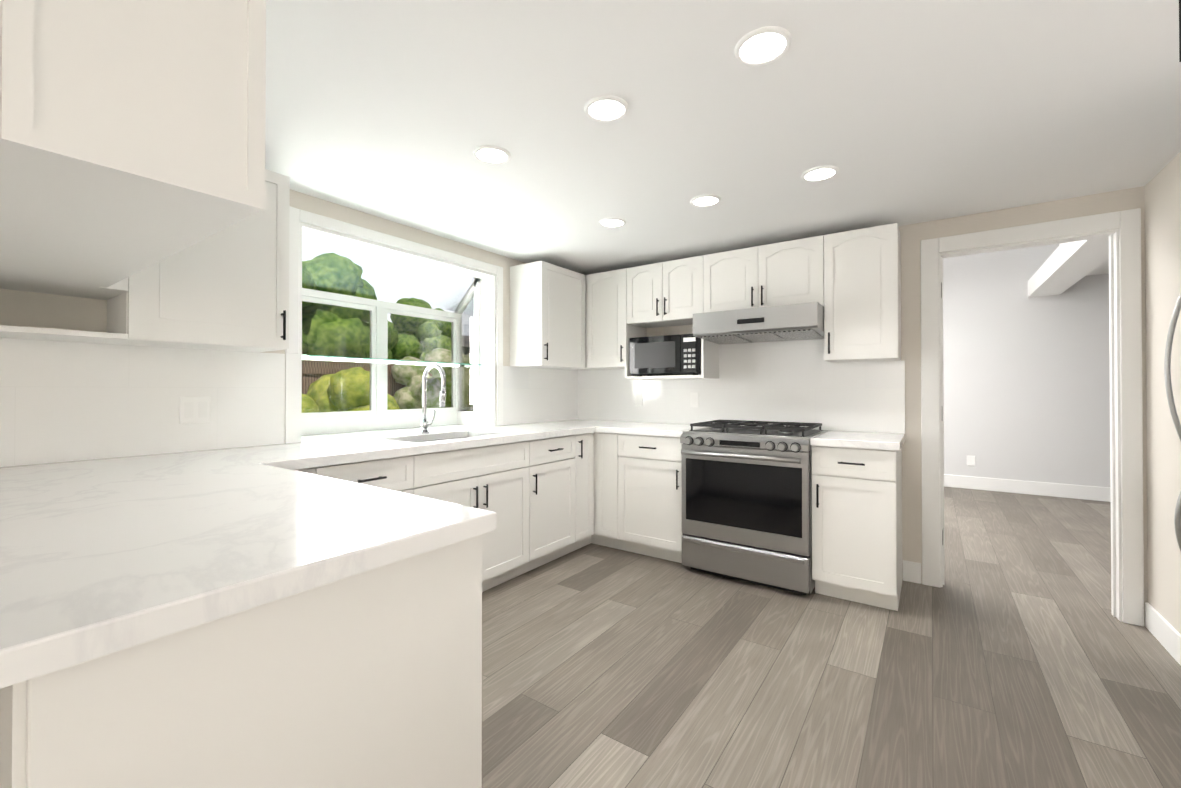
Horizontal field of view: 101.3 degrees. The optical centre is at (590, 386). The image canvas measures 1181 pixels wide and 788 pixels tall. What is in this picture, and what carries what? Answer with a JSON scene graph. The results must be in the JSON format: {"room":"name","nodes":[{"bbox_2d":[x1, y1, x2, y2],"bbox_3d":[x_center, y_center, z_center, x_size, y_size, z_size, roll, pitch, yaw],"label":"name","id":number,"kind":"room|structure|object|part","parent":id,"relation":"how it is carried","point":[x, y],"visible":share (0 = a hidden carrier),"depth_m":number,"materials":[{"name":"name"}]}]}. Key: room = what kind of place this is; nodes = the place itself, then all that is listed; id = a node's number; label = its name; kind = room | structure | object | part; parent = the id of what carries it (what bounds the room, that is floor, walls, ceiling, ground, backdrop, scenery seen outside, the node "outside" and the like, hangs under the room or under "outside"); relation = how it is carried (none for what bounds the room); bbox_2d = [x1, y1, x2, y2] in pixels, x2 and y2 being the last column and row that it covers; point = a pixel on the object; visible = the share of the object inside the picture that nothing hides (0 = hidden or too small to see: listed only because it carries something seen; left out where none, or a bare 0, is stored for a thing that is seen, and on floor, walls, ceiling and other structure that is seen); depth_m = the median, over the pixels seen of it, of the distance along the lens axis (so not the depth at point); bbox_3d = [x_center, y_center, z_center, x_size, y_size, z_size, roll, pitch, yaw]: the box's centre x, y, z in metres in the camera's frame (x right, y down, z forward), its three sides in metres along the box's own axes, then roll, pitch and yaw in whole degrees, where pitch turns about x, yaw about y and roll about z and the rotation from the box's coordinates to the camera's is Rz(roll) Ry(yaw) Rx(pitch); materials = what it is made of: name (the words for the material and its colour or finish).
{"room":"kitchen","nodes":[
{"label":"kitchen","id":0,"kind":"room"},
{"bbox_2d":[11,152,1180,633],"bbox_3d":[0.544,-0.364,-0.404,7.040,3.100,7.460,0,0,35],"label":"wall","id":1,"kind":"structure","parent":0,"point":[1157,198],"depth_m":2.45,"materials":[{"name":"white paint"}]},
{"bbox_2d":[0,280,123,303],"bbox_3d":[-1.908,-0.646,1.681,0.328,0.605,0.388,0,0,35],"label":"upper cabinet","id":2,"kind":"object","parent":1,"relation":"attached to","point":[7,287],"depth_m":1.76,"materials":[{"name":"white paint"}]},
{"bbox_2d":[0,256,147,291],"bbox_3d":[-1.614,-0.682,1.440,0.430,0.672,0.333,0,0,35],"label":"upper cabinet","id":3,"kind":"object","parent":1,"relation":"attached to","point":[11,267],"depth_m":1.51,"materials":[{"name":"white paint"}]},
{"bbox_2d":[0,216,199,275],"bbox_3d":[-1.263,-0.683,1.193,0.430,0.672,0.333,0,0,35],"label":"upper cabinet","id":4,"kind":"object","parent":1,"relation":"attached to","point":[28,239],"depth_m":1.23,"materials":[{"name":"white paint"}]},
{"bbox_2d":[0,0,275,251],"bbox_3d":[-0.913,-0.685,0.947,0.426,0.672,0.333,0,0,35],"label":"upper cabinet","id":5,"kind":"object","parent":1,"relation":"attached to","point":[144,121],"depth_m":0.84,"materials":[{"name":"white paint"}]},
{"bbox_2d":[100,173,289,355],"bbox_3d":[-1.643,-0.558,2.058,0.328,0.777,0.535,0,0,35],"label":"upper cabinet","id":6,"kind":"object","parent":1,"relation":"attached to","point":[232,297],"depth_m":1.98,"materials":[{"name":"white paint"}]},
{"bbox_2d":[285,207,502,443],"bbox_3d":[-1.288,-0.265,3.209,0.448,1.302,1.524,0,0,35],"label":"garden window","id":7,"kind":"structure","parent":1,"relation":"in","point":[475,318],"depth_m":3.31,"materials":[{"name":"white paint"}]},
{"bbox_3d":[-1.347,-0.338,3.251,0.262,1.059,1.359,0,0,35],"label":"glass","id":8,"kind":"part","parent":7,"relation":"part of","materials":[{"name":"clear glass"}]},
{"bbox_2d":[302,355,490,366],"bbox_3d":[-1.275,-0.160,3.199,0.382,0.008,1.306,0,0,35],"label":"shelf","id":9,"kind":"object","parent":7,"relation":"attached to","point":[361,360],"visible":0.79,"depth_m":3.04,"materials":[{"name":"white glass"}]},
{"bbox_2d":[0,338,904,466],"bbox_3d":[-0.194,0.204,2.178,2.554,1.400,3.879,0,0,35],"label":"backsplash","id":10,"kind":"structure","parent":1,"relation":"attached to","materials":[{"name":"tile"}]},
{"bbox_2d":[508,261,583,371],"bbox_3d":[-0.330,-0.545,3.922,0.328,0.777,0.575,0,0,35],"label":"upper cabinet","id":11,"kind":"object","parent":1,"relation":"attached to","point":[547,299],"depth_m":3.73,"materials":[{"name":"white paint"}]},
{"bbox_2d":[588,268,645,371],"bbox_3d":[0.223,-0.544,4.059,0.375,0.777,0.327,0,0,35],"label":"upper cabinet","id":12,"kind":"object","parent":1,"relation":"attached to","point":[609,334],"depth_m":3.92,"materials":[{"name":"white paint"}]},
{"bbox_2d":[630,333,700,375],"bbox_3d":[0.624,-0.233,3.765,0.580,0.304,0.289,0,0,35],"label":"microwave","id":13,"kind":"object","parent":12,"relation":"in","point":[679,354],"visible":0.85,"depth_m":3.63,"materials":[{"name":"black metal"}]},
{"bbox_2d":[628,255,703,327],"bbox_3d":[0.637,-0.713,3.770,0.636,0.442,0.327,0,0,35],"label":"upper cabinet","id":14,"kind":"object","parent":1,"relation":"attached to","point":[669,293],"depth_m":3.63,"materials":[{"name":"white paint"}]},
{"bbox_2d":[693,302,823,344],"bbox_3d":[1.160,-0.407,3.277,0.780,0.175,0.512,0,0,35],"label":"range hood","id":15,"kind":"object","parent":1,"relation":"attached to","point":[800,321],"visible":0.94,"depth_m":3.08,"materials":[{"name":"silver metal"}]},
{"bbox_2d":[704,235,823,312],"bbox_3d":[1.218,-0.716,3.361,0.785,0.442,0.327,0,0,35],"label":"upper cabinet","id":16,"kind":"object","parent":1,"relation":"attached to","point":[788,272],"depth_m":3.20,"materials":[{"name":"white paint"}]},
{"bbox_2d":[820,223,903,363],"bbox_3d":[1.697,-0.551,3.022,0.388,0.777,0.327,0,0,35],"label":"upper cabinet","id":17,"kind":"object","parent":1,"relation":"attached to","point":[862,267],"depth_m":2.89,"materials":[{"name":"white paint"}]},
{"bbox_2d":[920,208,1143,625],"bbox_3d":[2.449,0.154,2.752,0.939,2.108,0.132,0,0,35],"label":"door frame","id":18,"kind":"structure","parent":1,"relation":"attached to","point":[1121,230],"depth_m":2.54,"materials":[{"name":"white paint"}]},
{"bbox_2d":[1145,602,1180,664],"bbox_3d":[2.665,1.142,2.253,0.014,0.125,0.424,0,0,35],"label":"baseboard","id":19,"kind":"structure","parent":1,"relation":"attached to","point":[1166,634],"depth_m":2.24,"materials":[{"name":"white paint"}]},
{"bbox_2d":[265,0,1180,296],"bbox_3d":[1.631,-1.472,1.278,7.190,0.900,11.450,0,0,35],"label":"ceiling","id":20,"kind":"structure","parent":0,"point":[903,112],"depth_m":1.82,"materials":[{"name":"white paint"}]},
{"bbox_2d":[473,145,510,164],"bbox_3d":[-0.432,-1.012,2.122,0.163,0.007,0.163,0,0,29],"label":"recessed light","id":21,"kind":"object","parent":20,"relation":"in","point":[488,154],"depth_m":2.11,"materials":[{"name":"white paint"}]},
{"bbox_2d":[584,95,628,122],"bbox_3d":[0.058,-1.015,1.777,0.163,0.007,0.163,0,0,29],"label":"recessed light","id":22,"kind":"object","parent":20,"relation":"in","point":[606,108],"depth_m":1.77,"materials":[{"name":"white paint"}]},
{"bbox_2d":[599,218,625,227],"bbox_3d":[0.136,-1.006,2.982,0.163,0.007,0.163,0,0,29],"label":"recessed light","id":23,"kind":"object","parent":20,"relation":"in","point":[608,222],"depth_m":2.97,"materials":[{"name":"white paint"}]},
{"bbox_2d":[690,194,720,206],"bbox_3d":[0.627,-1.009,2.636,0.163,0.007,0.163,0,0,29],"label":"recessed light","id":24,"kind":"object","parent":20,"relation":"in","point":[708,200],"depth_m":2.63,"materials":[{"name":"white paint"}]},
{"bbox_2d":[734,26,791,65],"bbox_3d":[0.516,-1.017,1.455,0.163,0.007,0.163,0,0,29],"label":"recessed light","id":25,"kind":"object","parent":20,"relation":"in","point":[763,46],"depth_m":1.45,"materials":[{"name":"white paint"}]},
{"bbox_2d":[801,166,838,181],"bbox_3d":[1.093,-1.011,2.308,0.163,0.007,0.163,0,0,29],"label":"recessed light","id":26,"kind":"object","parent":20,"relation":"in","point":[822,173],"depth_m":2.30,"materials":[{"name":"white paint"}]},
{"bbox_2d":[1179,0,1180,61],"bbox_3d":[1.279,-0.704,0.735,0.790,0.643,0.080,0,0,1],"label":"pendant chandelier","id":27,"kind":"object","parent":20,"relation":"hanging from","point":[1179,30],"visible":1,"depth_m":0.75,"materials":[{"name":"black metal"}]},
{"bbox_2d":[482,487,1180,787],"bbox_3d":[1.631,1.228,1.259,7.190,0.060,11.450,0,0,35],"label":"floor","id":28,"kind":"structure","parent":0,"point":[1012,652],"depth_m":2.02,"materials":[{"name":"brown wood"}]},
{"bbox_2d":[0,532,491,787],"bbox_3d":[-0.597,0.758,0.929,0.391,0.873,0.673,0,0,35],"label":"base cabinet","id":29,"kind":"object","parent":28,"relation":"on","point":[373,679],"depth_m":0.77,"materials":[{"name":"white paint"}]},
{"bbox_2d":[0,420,704,691],"bbox_3d":[-0.466,0.311,2.369,1.888,0.040,3.879,0,0,35],"label":"countertop","id":30,"kind":"structure","parent":29,"relation":"on","point":[100,559],"depth_m":1.06,"materials":[{"name":"white stone"}]},
{"bbox_2d":[419,363,445,433],"bbox_3d":[-0.959,0.077,3.006,0.232,0.436,0.103,0,0,35],"label":"faucet","id":31,"kind":"object","parent":30,"relation":"on","point":[424,424],"depth_m":3.02,"materials":[{"name":"silver metal"}]},
{"bbox_2d":[419,437,466,441],"bbox_3d":[-0.862,0.438,2.891,0.384,0.206,0.664,0,0,35],"label":"sink","id":32,"kind":"object","parent":30,"relation":"in","point":[425,439],"depth_m":3.04,"materials":[{"name":"silver metal"}]},
{"bbox_2d":[492,520,531,586],"bbox_3d":[-0.877,0.889,2.881,0.620,0.640,0.827,0,0,35],"label":"base cabinet","id":33,"kind":"object","parent":28,"relation":"on","point":[511,547],"depth_m":2.94,"materials":[{"name":"white paint"}]},
{"bbox_2d":[532,504,579,568],"bbox_3d":[-0.515,0.776,3.397,0.620,0.873,0.529,0,0,35],"label":"base cabinet","id":34,"kind":"object","parent":28,"relation":"on","point":[557,535],"depth_m":3.28,"materials":[{"name":"white paint"}]},
{"bbox_2d":[580,500,595,547],"bbox_3d":[-0.300,0.778,3.702,0.620,0.873,0.217,0,0,35],"label":"base cabinet","id":35,"kind":"object","parent":28,"relation":"on","point":[587,511],"depth_m":3.58,"materials":[{"name":"white paint"}]},
{"bbox_2d":[596,492,619,548],"bbox_3d":[0.283,0.779,3.829,0.228,0.873,0.620,0,0,35],"label":"base cabinet","id":36,"kind":"object","parent":28,"relation":"on","point":[608,507],"depth_m":3.57,"materials":[{"name":"white paint"}]},
{"bbox_2d":[620,472,682,562],"bbox_3d":[0.587,0.777,3.615,0.514,0.873,0.620,0,0,35],"label":"base cabinet","id":37,"kind":"object","parent":28,"relation":"on","point":[650,513],"depth_m":3.36,"materials":[{"name":"white paint"}]},
{"bbox_2d":[680,420,827,594],"bbox_3d":[1.077,0.729,3.183,0.777,0.965,0.723,0,0,35],"label":"range","id":38,"kind":"object","parent":28,"relation":"on","point":[747,502],"visible":1,"depth_m":2.92,"materials":[{"name":"grey metal"}]},
{"bbox_2d":[810,444,902,610],"bbox_3d":[1.605,0.772,2.898,0.410,0.873,0.620,0,0,35],"label":"base cabinet","id":39,"kind":"object","parent":28,"relation":"on","point":[857,492],"depth_m":2.65,"materials":[{"name":"white paint"}]},
{"bbox_2d":[810,432,903,451],"bbox_3d":[1.609,0.315,2.890,0.428,0.040,0.639,0,0,35],"label":"countertop","id":40,"kind":"structure","parent":39,"relation":"on","point":[886,441],"depth_m":2.71,"materials":[{"name":"white stone"}]},
{"bbox_2d":[1164,293,1180,550],"bbox_3d":[2.611,0.309,1.488,0.923,1.780,0.882,0,0,35],"label":"refrigerator","id":41,"kind":"object","parent":28,"relation":"on","point":[1168,385],"visible":1,"depth_m":2.06,"materials":[{"name":"silver metal"}]},
{"bbox_2d":[943,244,1109,487],"bbox_3d":[4.907,-0.321,5.672,6.340,3.100,0.120,0,0,35],"label":"wall","id":42,"kind":"structure","parent":0,"point":[1026,380],"depth_m":5.56,"materials":[{"name":"white paint"}]},
{"bbox_2d":[944,456,1110,501],"bbox_3d":[4.869,1.030,5.608,6.100,0.397,0.014,0,0,35],"label":"baseboard","id":43,"kind":"structure","parent":42,"relation":"attached to","point":[957,481],"depth_m":5.52,"materials":[{"name":"white paint"}]},
{"bbox_2d":[1107,274,1109,383],"bbox_3d":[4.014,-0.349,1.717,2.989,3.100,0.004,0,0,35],"label":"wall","id":44,"kind":"structure","parent":0,"point":[1108,356],"depth_m":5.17,"materials":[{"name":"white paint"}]},
{"label":"outside","id":45,"kind":"structure","parent":0,"visible":0},
{"bbox_2d":[302,253,451,412],"bbox_3d":[-15.272,-0.421,19.865,42.159,4.300,65.000,0,0,35],"label":"garden","id":46,"kind":"object","parent":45,"point":[360,336],"depth_m":9.10,"materials":[{"name":"green plant"}]}
]}

